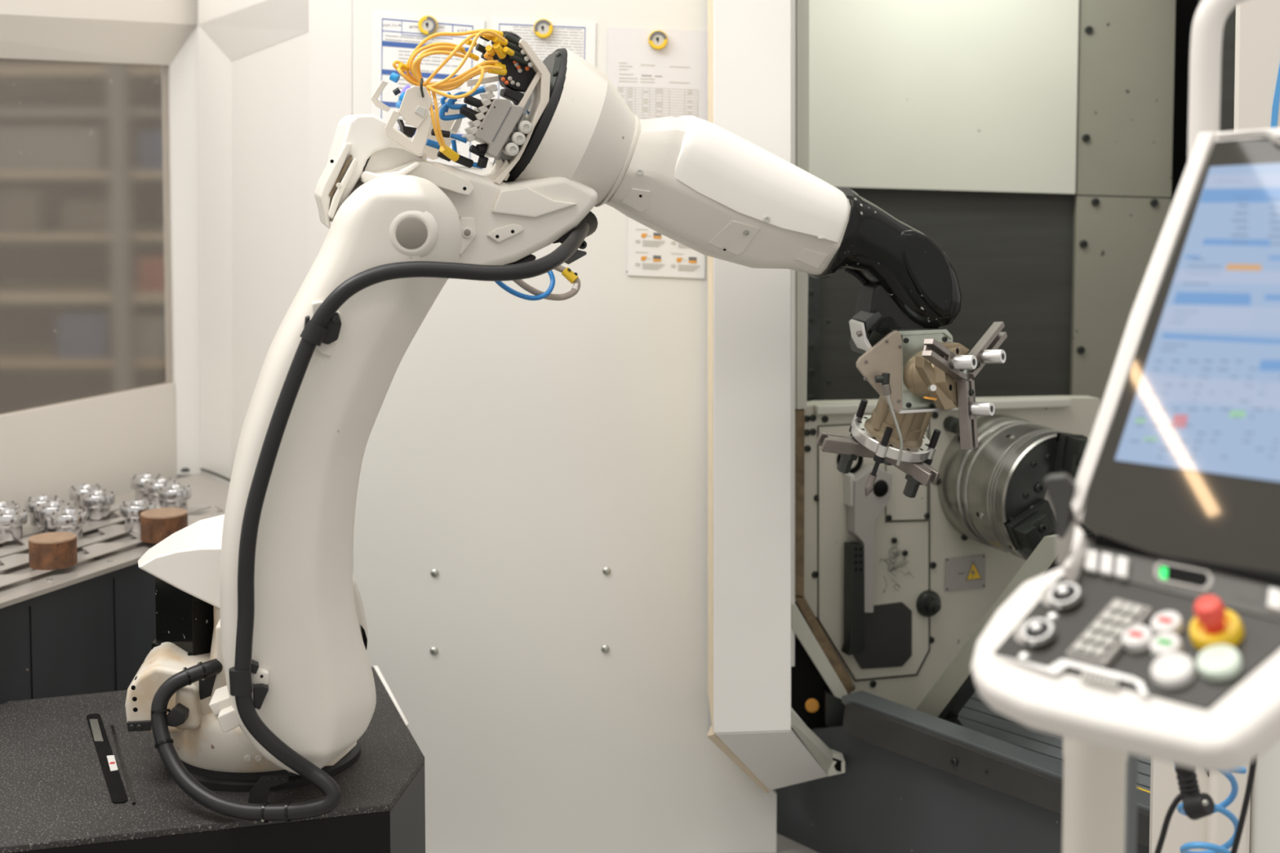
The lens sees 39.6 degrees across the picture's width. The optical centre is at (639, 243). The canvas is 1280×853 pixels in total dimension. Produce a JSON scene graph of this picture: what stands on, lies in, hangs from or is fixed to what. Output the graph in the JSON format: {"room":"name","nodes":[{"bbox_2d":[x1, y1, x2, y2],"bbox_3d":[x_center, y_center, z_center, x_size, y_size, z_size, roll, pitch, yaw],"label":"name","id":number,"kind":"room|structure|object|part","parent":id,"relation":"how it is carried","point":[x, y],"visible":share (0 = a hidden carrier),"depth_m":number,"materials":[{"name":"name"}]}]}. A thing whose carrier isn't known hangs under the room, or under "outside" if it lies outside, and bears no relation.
{"room":"factory floor","nodes":[
{"label":"factory floor","id":0,"kind":"room"},
{"bbox_2d":[0,0,199,518],"bbox_3d":[-1.499,-0.072,4.086,0.080,1.750,1.446,2,4,25],"label":"wall","id":1,"kind":"structure","parent":0,"point":[106,441],"depth_m":4.52,"materials":[{"name":"white paint"}]},
{"bbox_2d":[0,57,173,415],"bbox_3d":[-1.519,-0.007,4.090,0.006,0.862,1.383,2,4,25],"label":"window","id":2,"kind":"structure","parent":1,"relation":"in","point":[86,295],"depth_m":4.39,"materials":[{"name":"clear glass"}]},
{"bbox_2d":[198,0,353,573],"bbox_3d":[-0.874,0.004,4.345,0.070,1.915,0.926,-3,5,-36],"label":"wall","id":3,"kind":"structure","parent":0,"point":[275,77],"depth_m":4.45,"materials":[{"name":"white paint"}]},
{"bbox_3d":[-0.914,0.221,4.433,0.030,1.470,0.531,-3,5,-36],"label":"recessed panel","id":4,"kind":"part","parent":3,"relation":"part of","materials":[{"name":"white paint"}]},
{"bbox_3d":[-0.683,0.057,4.082,0.070,1.835,0.270,-3,5,-36],"label":"post","id":5,"kind":"part","parent":3,"relation":"part of","materials":[{"name":"white paint"}]},
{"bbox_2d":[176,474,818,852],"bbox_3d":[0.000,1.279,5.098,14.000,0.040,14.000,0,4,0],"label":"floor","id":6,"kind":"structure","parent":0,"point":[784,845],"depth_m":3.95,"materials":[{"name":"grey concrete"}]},
{"bbox_2d":[0,467,230,704],"bbox_3d":[-1.424,1.010,3.644,0.530,0.692,2.214,2,4,25],"label":"table","id":7,"kind":"object","parent":6,"relation":"on","point":[88,626],"visible":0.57,"depth_m":3.67,"materials":[{"name":"paint"}]},
{"bbox_2d":[0,501,19,509],"bbox_3d":[-1.426,0.612,3.971,0.076,0.060,0.076,0,4,0],"label":"flanged workpiece","id":8,"kind":"object","parent":7,"relation":"on","point":[3,504],"visible":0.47,"depth_m":3.98,"materials":[{"name":"metal"}]},
{"bbox_2d":[0,507,26,541],"bbox_3d":[-1.383,0.617,3.896,0.076,0.060,0.076,-2,4,-23],"label":"flanged workpiece","id":9,"kind":"object","parent":7,"relation":"on","point":[12,521],"visible":1,"depth_m":3.87,"materials":[{"name":"metal"}]},
{"bbox_2d":[25,494,60,526],"bbox_3d":[-1.355,0.607,4.035,0.076,0.060,0.076,4,5,44],"label":"flanged workpiece","id":10,"kind":"object","parent":7,"relation":"on","point":[31,503],"visible":0.56,"depth_m":4.01,"materials":[{"name":"metal"}]},
{"bbox_2d":[28,532,77,569],"bbox_3d":[-1.209,0.633,3.663,0.095,0.057,0.095,0,4,0],"label":"stock","id":11,"kind":"object","parent":7,"relation":"on","point":[49,550],"visible":1,"depth_m":3.63,"materials":[{"name":"wood"}]},
{"bbox_2d":[35,500,71,533],"bbox_3d":[-1.310,0.612,3.971,0.076,0.060,0.076,2,4,21],"label":"flanged workpiece","id":12,"kind":"object","parent":7,"relation":"on","point":[43,510],"visible":0.74,"depth_m":3.94,"materials":[{"name":"metal"}]},
{"bbox_2d":[50,507,87,539],"bbox_3d":[-1.251,0.617,3.896,0.076,0.060,0.076,0,4,-2],"label":"flanged workpiece","id":13,"kind":"object","parent":7,"relation":"on","point":[72,520],"visible":0.87,"depth_m":3.87,"materials":[{"name":"metal"}]},
{"bbox_2d":[69,484,102,509],"bbox_3d":[-1.296,0.599,4.160,0.076,0.060,0.076,-2,4,-25],"label":"flanged workpiece","id":14,"kind":"object","parent":7,"relation":"on","point":[75,491],"visible":0.55,"depth_m":4.14,"materials":[{"name":"metal"}]},
{"bbox_2d":[80,489,115,520],"bbox_3d":[-1.249,0.603,4.093,0.076,0.060,0.076,4,5,42],"label":"flanged workpiece","id":15,"kind":"object","parent":7,"relation":"on","point":[97,504],"visible":0.99,"depth_m":4.07,"materials":[{"name":"metal"}]},
{"bbox_2d":[120,499,155,531],"bbox_3d":[-1.126,0.611,3.985,0.076,0.060,0.076,3,5,41],"label":"flanged workpiece","id":16,"kind":"object","parent":7,"relation":"on","point":[131,510],"visible":0.8,"depth_m":3.96,"materials":[{"name":"metal"}]},
{"bbox_2d":[130,473,163,500],"bbox_3d":[-1.189,0.590,4.286,0.076,0.060,0.076,1,4,20],"label":"flanged workpiece","id":17,"kind":"object","parent":7,"relation":"on","point":[137,482],"visible":0.69,"depth_m":4.26,"materials":[{"name":"metal"}]},
{"bbox_2d":[144,477,177,507],"bbox_3d":[-1.140,0.594,4.230,0.076,0.060,0.076,0,4,-3],"label":"flanged workpiece","id":18,"kind":"object","parent":7,"relation":"on","point":[151,486],"visible":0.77,"depth_m":4.20,"materials":[{"name":"metal"}]},
{"bbox_2d":[140,507,187,543],"bbox_3d":[-1.042,0.618,3.894,0.101,0.057,0.101,0,4,0],"label":"stock","id":19,"kind":"object","parent":7,"relation":"on","point":[157,525],"visible":0.92,"depth_m":3.85,"materials":[{"name":"wood"}]},
{"bbox_2d":[157,483,191,510],"bbox_3d":[-1.088,0.599,4.160,0.076,0.060,0.076,-2,4,-26],"label":"flanged workpiece","id":20,"kind":"object","parent":7,"relation":"on","point":[176,495],"visible":0.86,"depth_m":4.13,"materials":[{"name":"metal"}]},
{"bbox_3d":[-1.201,0.598,4.696,0.024,0.009,0.023,0,4,0],"label":"clamp knob","id":21,"kind":"part","parent":7,"relation":"part of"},
{"bbox_2d":[0,666,425,852],"bbox_3d":[-0.928,1.143,3.150,1.047,0.494,0.752,-1,4,-17],"label":"pedestal","id":22,"kind":"object","parent":6,"relation":"on","point":[74,778],"visible":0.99,"depth_m":2.96,"materials":[{"name":"black paint"}]},
{"bbox_2d":[124,28,961,822],"bbox_3d":[-0.134,0.270,3.062,1.528,1.268,0.595,0,4,-6],"label":"robot","id":23,"kind":"object","parent":22,"relation":"on","point":[256,677],"visible":1,"depth_m":2.95,"materials":[{"name":"beige paint"}]},
{"bbox_3d":[-0.839,0.808,2.982,0.039,0.016,0.018,0,4,-6],"label":"stop plate","id":24,"kind":"part","parent":23,"relation":"part of","materials":[{"name":"grey metal"}]},
{"bbox_2d":[137,514,224,608],"bbox_3d":[-0.767,0.604,3.148,0.309,0.216,0.240,0,4,0],"label":"hood","id":25,"kind":"object","parent":23,"relation":"attached to","point":[185,565],"depth_m":3.03,"materials":[{"name":"white plastic"}]},
{"bbox_3d":[-0.793,0.662,3.193,0.132,0.153,0.239,0,4,0],"label":"shoulder motor","id":26,"kind":"part","parent":23,"relation":"part of","materials":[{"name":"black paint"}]},
{"bbox_3d":[-0.711,0.708,3.058,0.037,0.151,0.180,0,4,-6],"label":"shoulder post","id":27,"kind":"part","parent":23,"relation":"part of","materials":[{"name":"beige paint"}]},
{"bbox_3d":[-0.603,0.663,2.783,0.013,0.018,0.024,-1,4,-14],"label":"clamp plate","id":28,"kind":"part","parent":23,"relation":"part of","materials":[{"name":"black plastic"}]},
{"bbox_3d":[-0.518,-0.099,2.993,0.051,0.141,0.160,-1,4,-14],"label":"plate","id":29,"kind":"part","parent":23,"relation":"part of","materials":[{"name":"beige paint"}]},
{"bbox_3d":[-0.485,0.374,2.893,0.394,0.967,0.170,-1,4,-14],"label":"arm","id":30,"kind":"part","parent":23,"relation":"part of","materials":[{"name":"beige paint"}]},
{"bbox_3d":[-0.500,-0.093,2.966,0.048,0.099,0.120,-1,4,-14],"label":"plate rail","id":31,"kind":"part","parent":23,"relation":"part of","materials":[{"name":"beige paint"}]},
{"bbox_3d":[-0.464,-0.132,3.050,0.162,0.177,0.230,-1,4,-14],"label":"elbow motor","id":32,"kind":"part","parent":23,"relation":"part of","materials":[{"name":"white metal"}]},
{"bbox_3d":[-0.436,-0.247,2.985,0.032,0.053,0.006,-1,4,-14],"label":"bracket plate","id":33,"kind":"part","parent":23,"relation":"part of","materials":[{"name":"white metal"}]},
{"bbox_3d":[-0.381,-0.183,2.931,0.080,0.073,0.005,-1,4,-14],"label":"bracket plate","id":34,"kind":"part","parent":23,"relation":"part of","materials":[{"name":"white metal"}]},
{"bbox_3d":[-0.370,-0.225,2.929,0.056,0.069,0.005,-1,4,-14],"label":"bracket plate","id":35,"kind":"part","parent":23,"relation":"part of","materials":[{"name":"white metal"}]},
{"bbox_2d":[420,153,426,161],"bbox_3d":[-0.368,-0.146,3.001,0.009,0.017,0.050,-1,4,-14],"label":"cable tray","id":36,"kind":"object","parent":23,"relation":"on","point":[424,157],"depth_m":2.98,"materials":[{"name":"white metal"}]},
{"bbox_3d":[-0.371,-0.110,2.984,0.181,0.059,0.046,-1,4,-14],"label":"plate","id":37,"kind":"part","parent":23,"relation":"part of","materials":[{"name":"beige paint"}]},
{"bbox_3d":[-0.344,-0.199,3.125,0.078,0.105,0.005,-1,4,-14],"label":"bracket plate","id":38,"kind":"part","parent":23,"relation":"part of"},
{"bbox_2d":[417,155,470,181],"bbox_3d":[-0.369,-0.141,3.042,0.140,0.080,0.130,-1,4,-14],"label":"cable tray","id":39,"kind":"object","parent":23,"relation":"on","point":[430,171],"depth_m":2.98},
{"bbox_3d":[-0.312,-0.214,3.062,0.029,0.043,0.010,-1,4,-14],"label":"bracket plate","id":40,"kind":"part","parent":23,"relation":"part of","materials":[{"name":"white metal"}]},
{"bbox_3d":[-0.296,-0.013,3.018,0.035,0.065,0.030,-1,4,-14],"label":"boss plate","id":41,"kind":"part","parent":23,"relation":"part of","materials":[{"name":"beige paint"}]},
{"bbox_3d":[-0.270,-0.283,3.099,0.067,0.021,0.010,-1,4,-14],"label":"bracket plate","id":42,"kind":"part","parent":23,"relation":"part of","materials":[{"name":"white metal"}]},
{"bbox_2d":[480,160,509,180],"bbox_3d":[-0.267,-0.122,3.069,0.067,0.044,0.090,-1,4,-14],"label":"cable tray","id":43,"kind":"object","parent":23,"relation":"on","point":[500,171],"depth_m":3.03,"materials":[{"name":"white metal"}]},
{"bbox_3d":[-0.231,-0.018,3.035,0.063,0.033,0.026,-1,4,-14],"label":"lug plate","id":44,"kind":"part","parent":23,"relation":"part of","materials":[{"name":"beige paint"}]},
{"bbox_3d":[-0.218,-0.184,3.069,0.055,0.080,0.025,-1,4,-14],"label":"silencer rail","id":45,"kind":"part","parent":23,"relation":"part of","materials":[{"name":"grey plastic"}]},
{"bbox_3d":[-0.116,0.023,3.065,0.046,0.026,0.010,-1,4,-14],"label":"flag plate","id":46,"kind":"part","parent":23,"relation":"part of","materials":[{"name":"grey paint"}]},
{"bbox_2d":[816,310,1007,497],"bbox_3d":[0.532,0.300,3.331,0.310,0.356,0.305,4,5,44],"label":"double gripper","id":47,"kind":"object","parent":23,"relation":"hanging from","point":[915,374],"visible":0.98,"depth_m":3.28,"materials":[{"name":"metal"}]},
{"bbox_3d":[0.416,0.344,3.405,0.045,0.096,0.020,3,5,39],"label":"jet stem","id":48,"kind":"part","parent":47,"relation":"part of","materials":[{"name":"black plastic"}]},
{"bbox_3d":[0.442,0.167,3.333,0.077,0.077,0.080,-1,4,-14],"label":"adapter plate","id":49,"kind":"part","parent":47,"relation":"part of","materials":[{"name":"silver metal"}]},
{"bbox_3d":[0.439,0.237,3.264,0.088,0.152,0.012,-1,4,-14],"label":"plate","id":50,"kind":"part","parent":47,"relation":"part of","materials":[{"name":"beige metal"}]},
{"bbox_3d":[0.449,0.387,3.299,0.045,0.096,0.020,3,5,39],"label":"jet stem","id":51,"kind":"part","parent":47,"relation":"part of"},
{"bbox_3d":[0.511,0.169,3.334,0.112,0.023,0.106,-1,4,-17],"label":"plate","id":52,"kind":"part","parent":47,"relation":"part of","materials":[{"name":"metal"}]},
{"bbox_3d":[0.548,0.398,3.360,0.045,0.096,0.020,3,5,39],"label":"jet stem","id":53,"kind":"part","parent":47,"relation":"part of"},
{"bbox_2d":[955,369,968,382],"bbox_3d":[0.589,0.239,3.253,0.019,0.039,0.044,3,5,37],"label":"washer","id":54,"kind":"object","parent":47,"relation":"in","point":[964,378],"depth_m":3.24,"materials":[{"name":"metal"}]},
{"bbox_2d":[352,0,1279,852],"bbox_3d":[0.905,0.558,3.843,3.064,3.141,1.847,0,4,0],"label":"machine","id":55,"kind":"object","parent":6,"relation":"on","point":[584,520],"visible":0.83,"depth_m":3.86,"materials":[{"name":"metal"}]},
{"bbox_2d":[417,15,437,35],"bbox_3d":[-0.449,-0.461,3.757,0.041,0.041,0.011,0,4,0],"label":"round magnet","id":56,"kind":"object","parent":55,"relation":"attached to","point":[427,24],"visible":1,"depth_m":3.75,"materials":[{"name":"yellow plastic"}]},
{"bbox_2d":[371,10,484,167],"bbox_3d":[-0.451,-0.326,3.772,0.244,0.332,0.002,0,4,-1],"label":"printed notice","id":57,"kind":"object","parent":55,"relation":"attached to","point":[395,36],"visible":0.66,"depth_m":3.77,"materials":[{"name":"paper"}]},
{"bbox_2d":[489,17,595,162],"bbox_3d":[-0.206,-0.321,3.779,0.226,0.316,0.002,0,4,-1],"label":"printed notice","id":58,"kind":"object","parent":55,"relation":"attached to","point":[579,37],"visible":0.18,"depth_m":3.77,"materials":[{"name":"paper"}]},
{"bbox_2d":[533,18,552,38],"bbox_3d":[-0.205,-0.455,3.764,0.041,0.041,0.010,0,4,-1],"label":"round magnet","id":59,"kind":"object","parent":55,"relation":"attached to","point":[543,28],"visible":1,"depth_m":3.76,"materials":[{"name":"yellow plastic"}]},
{"bbox_3d":[-0.163,0.272,3.833,0.926,2.141,0.020,0,4,-1],"label":"panel","id":60,"kind":"part","parent":55,"relation":"part of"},
{"bbox_2d":[607,26,707,120],"bbox_3d":[0.040,-0.303,3.787,0.221,0.313,0.002,0,4,-1],"label":"sheet","id":61,"kind":"object","parent":55,"relation":"attached to","point":[671,80],"visible":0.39,"depth_m":3.78,"materials":[{"name":"paper"}]},
{"bbox_2d":[648,30,667,49],"bbox_3d":[0.038,-0.431,3.772,0.041,0.041,0.010,0,4,-1],"label":"round magnet","id":62,"kind":"object","parent":55,"relation":"attached to","point":[657,39],"visible":1,"depth_m":3.77,"materials":[{"name":"yellow plastic"}]},
{"bbox_2d":[626,217,704,278],"bbox_3d":[0.056,-0.076,3.802,0.170,0.304,0.003,0,4,-1],"label":"paper sheet","id":63,"kind":"object","parent":55,"relation":"attached to","point":[650,252],"visible":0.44,"depth_m":3.81,"materials":[{"name":"paper"}]},
{"bbox_2d":[653,255,661,258],"bbox_3d":[0.036,0.030,3.807,0.017,0.008,0.001,0,4,0],"label":"picture","id":64,"kind":"object","parent":63,"relation":"on","point":[654,256],"depth_m":3.81},
{"bbox_2d":[653,258,661,261],"bbox_3d":[0.036,0.036,3.808,0.017,0.006,0.001,0,4,0],"label":"picture","id":65,"kind":"object","parent":63,"relation":"on","point":[654,260],"depth_m":3.81},
{"bbox_2d":[653,232,661,235],"bbox_3d":[0.037,-0.019,3.804,0.017,0.008,0.001,0,4,0],"label":"picture","id":66,"kind":"object","parent":63,"relation":"on","point":[654,233],"depth_m":3.80},
{"bbox_2d":[653,235,661,238],"bbox_3d":[0.037,-0.013,3.804,0.017,0.006,0.001,0,4,0],"label":"picture","id":67,"kind":"object","parent":63,"relation":"on","point":[654,237],"depth_m":3.80},
{"bbox_2d":[688,257,696,260],"bbox_3d":[0.113,0.033,3.809,0.017,0.008,0.001,0,4,0],"label":"picture","id":68,"kind":"object","parent":63,"relation":"on","point":[690,258],"depth_m":3.81},
{"bbox_3d":[0.223,0.117,3.656,0.162,1.723,0.280,0,4,0],"label":"door post","id":69,"kind":"part","parent":55,"relation":"part of","materials":[{"name":"white metal"}]},
{"bbox_3d":[0.340,-0.230,3.958,0.053,1.168,0.250,0,4,0],"label":"door frame","id":70,"kind":"part","parent":55,"relation":"part of","materials":[{"name":"white metal"}]},
{"bbox_3d":[0.431,0.163,4.433,0.036,0.592,0.015,0,4,0],"label":"strip panel","id":71,"kind":"part","parent":55,"relation":"part of","materials":[{"name":"metal"}]},
{"bbox_3d":[0.510,0.655,3.947,0.096,0.328,0.035,-2,4,-22],"label":"probe arm","id":72,"kind":"part","parent":55,"relation":"part of","materials":[{"name":"grey plastic"}]},
{"bbox_3d":[0.661,0.820,4.027,0.061,0.061,0.050,-2,4,-22],"label":"clamp knob","id":73,"kind":"part","parent":55,"relation":"part of","materials":[{"name":"black plastic"}]},
{"bbox_3d":[0.739,-0.522,4.380,0.681,0.801,0.020,0,4,-1],"label":"panel","id":74,"kind":"part","parent":55,"relation":"part of","materials":[{"name":"white metal"}]},
{"bbox_3d":[0.746,0.151,4.455,0.681,0.621,0.020,0,4,-1],"label":"slate panel","id":75,"kind":"part","parent":55,"relation":"part of","materials":[{"name":"black metal"}]},
{"bbox_3d":[0.747,0.758,4.083,0.108,0.079,0.003,-2,4,-22],"label":"warning plate","id":76,"kind":"part","parent":55,"relation":"part of","materials":[{"name":"grey plastic"}]},
{"bbox_3d":[0.721,1.034,3.454,0.050,0.067,0.887,-3,5,-38],"label":"sill rail","id":77,"kind":"part","parent":55,"relation":"part of","materials":[{"name":"metal"}]},
{"bbox_3d":[1.200,0.271,4.457,0.240,0.781,0.032,0,4,-1],"label":"plate","id":78,"kind":"part","parent":55,"relation":"part of","materials":[{"name":"grey metal"}]},
{"bbox_3d":[1.202,-0.520,4.403,0.238,0.812,0.032,0,4,-1],"label":"plate","id":79,"kind":"part","parent":55,"relation":"part of","materials":[{"name":"grey metal"}]},
{"bbox_2d":[970,0,1279,852],"bbox_3d":[0.600,0.587,1.847,0.539,1.780,0.574,0,4,0],"label":"control console","id":80,"kind":"object","parent":6,"relation":"on","point":[1156,636],"visible":1,"depth_m":1.80,"materials":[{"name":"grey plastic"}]},
{"bbox_2d":[1017,651,1030,661],"bbox_3d":[0.376,0.404,1.740,0.012,0.004,0.012,-39,27,-32],"label":"switch","id":81,"kind":"object","parent":80,"relation":"attached to","point":[1022,655],"depth_m":1.74,"materials":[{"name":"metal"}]},
{"bbox_3d":[0.391,0.386,1.767,0.036,0.020,0.037,0,4,0],"label":"dial plate","id":82,"kind":"part","parent":80,"relation":"part of","materials":[{"name":"grey plastic"}]},
{"bbox_3d":[0.394,0.385,1.756,0.029,0.023,0.029,0,4,0],"label":"rotary knob","id":83,"kind":"part","parent":80,"relation":"part of","materials":[{"name":"grey plastic"}]},
{"bbox_2d":[1046,611,1058,621],"bbox_3d":[0.412,0.372,1.776,0.012,0.004,0.012,-39,27,-32],"label":"switch","id":84,"kind":"object","parent":80,"relation":"attached to","point":[1053,615],"depth_m":1.77,"materials":[{"name":"white plastic"}]},
{"bbox_3d":[0.425,0.356,1.800,0.036,0.020,0.037,0,4,0],"label":"dial plate","id":85,"kind":"part","parent":80,"relation":"part of","materials":[{"name":"grey plastic"}]},
{"bbox_3d":[0.446,0.280,1.892,0.032,0.068,0.020,1,4,17],"label":"lever","id":86,"kind":"part","parent":80,"relation":"part of","materials":[{"name":"metal"}]},
{"bbox_3d":[0.428,0.355,1.788,0.029,0.023,0.029,0,4,0],"label":"rotary knob","id":87,"kind":"part","parent":80,"relation":"part of","materials":[{"name":"silver metal"}]},
{"bbox_3d":[0.456,0.316,1.892,0.025,0.052,0.020,1,4,17],"label":"lever","id":88,"kind":"part","parent":80,"relation":"part of","materials":[{"name":"grey plastic"}]},
{"bbox_3d":[0.491,0.391,1.709,0.228,0.147,0.347,-3,5,-38],"label":"key casing","id":89,"kind":"part","parent":80,"relation":"part of","materials":[{"name":"white plastic"}]},
{"bbox_3d":[0.559,0.963,2.060,0.010,1.000,0.040,0,4,0],"label":"post","id":90,"kind":"part","parent":80,"relation":"part of","materials":[{"name":"metal"}]},
{"bbox_3d":[0.504,0.372,1.716,0.168,0.105,0.280,-3,5,-42],"label":"key panel","id":91,"kind":"part","parent":80,"relation":"part of","materials":[{"name":"plastic"}]},
{"bbox_2d":[1159,566,1167,579],"bbox_3d":[0.519,0.328,1.763,0.008,0.010,0.020,1,4,18],"label":"lamp","id":92,"kind":"object","parent":80,"relation":"on","point":[1162,570],"depth_m":1.76,"materials":[{"name":"green plastic"}]},
{"bbox_3d":[0.647,0.116,1.846,0.273,0.477,0.303,-3,5,-39],"label":"screen casing","id":93,"kind":"part","parent":80,"relation":"part of","materials":[{"name":"white plastic"}]},
{"bbox_3d":[0.642,0.116,1.822,0.251,0.458,0.280,-3,5,-39],"label":"screen glass","id":94,"kind":"part","parent":80,"relation":"part of","materials":[{"name":"glass"}]},
{"bbox_2d":[1173,764,1214,820],"bbox_3d":[0.723,0.685,2.325,0.063,0.142,0.046,4,5,45],"label":"conduit","id":95,"kind":"object","parent":80,"relation":"attached to","point":[1197,805],"visible":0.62,"depth_m":2.31,"materials":[{"name":"plastic"}]},
{"bbox_2d":[1154,793,1182,852],"bbox_3d":[0.702,0.790,2.359,0.051,0.131,0.008,0,4,0],"label":"cable","id":96,"kind":"object","parent":95,"relation":"attached to","point":[1176,801],"visible":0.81,"depth_m":2.35,"materials":[{"name":"black rubber"}]},
{"bbox_2d":[1230,757,1257,852],"bbox_3d":[0.799,0.725,2.354,0.046,0.263,0.008,0,4,0],"label":"cable","id":97,"kind":"object","parent":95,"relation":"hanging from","point":[1236,842],"visible":0.58,"depth_m":2.35,"materials":[{"name":"black rubber"}]},
{"bbox_2d":[1174,766,1246,852],"bbox_3d":[0.794,0.797,2.474,0.106,0.285,0.119,0,4,0],"label":"air hose","id":98,"kind":"object","parent":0,"point":[1221,807],"visible":0.48,"depth_m":2.45,"materials":[{"name":"blue plastic"}]}
]}

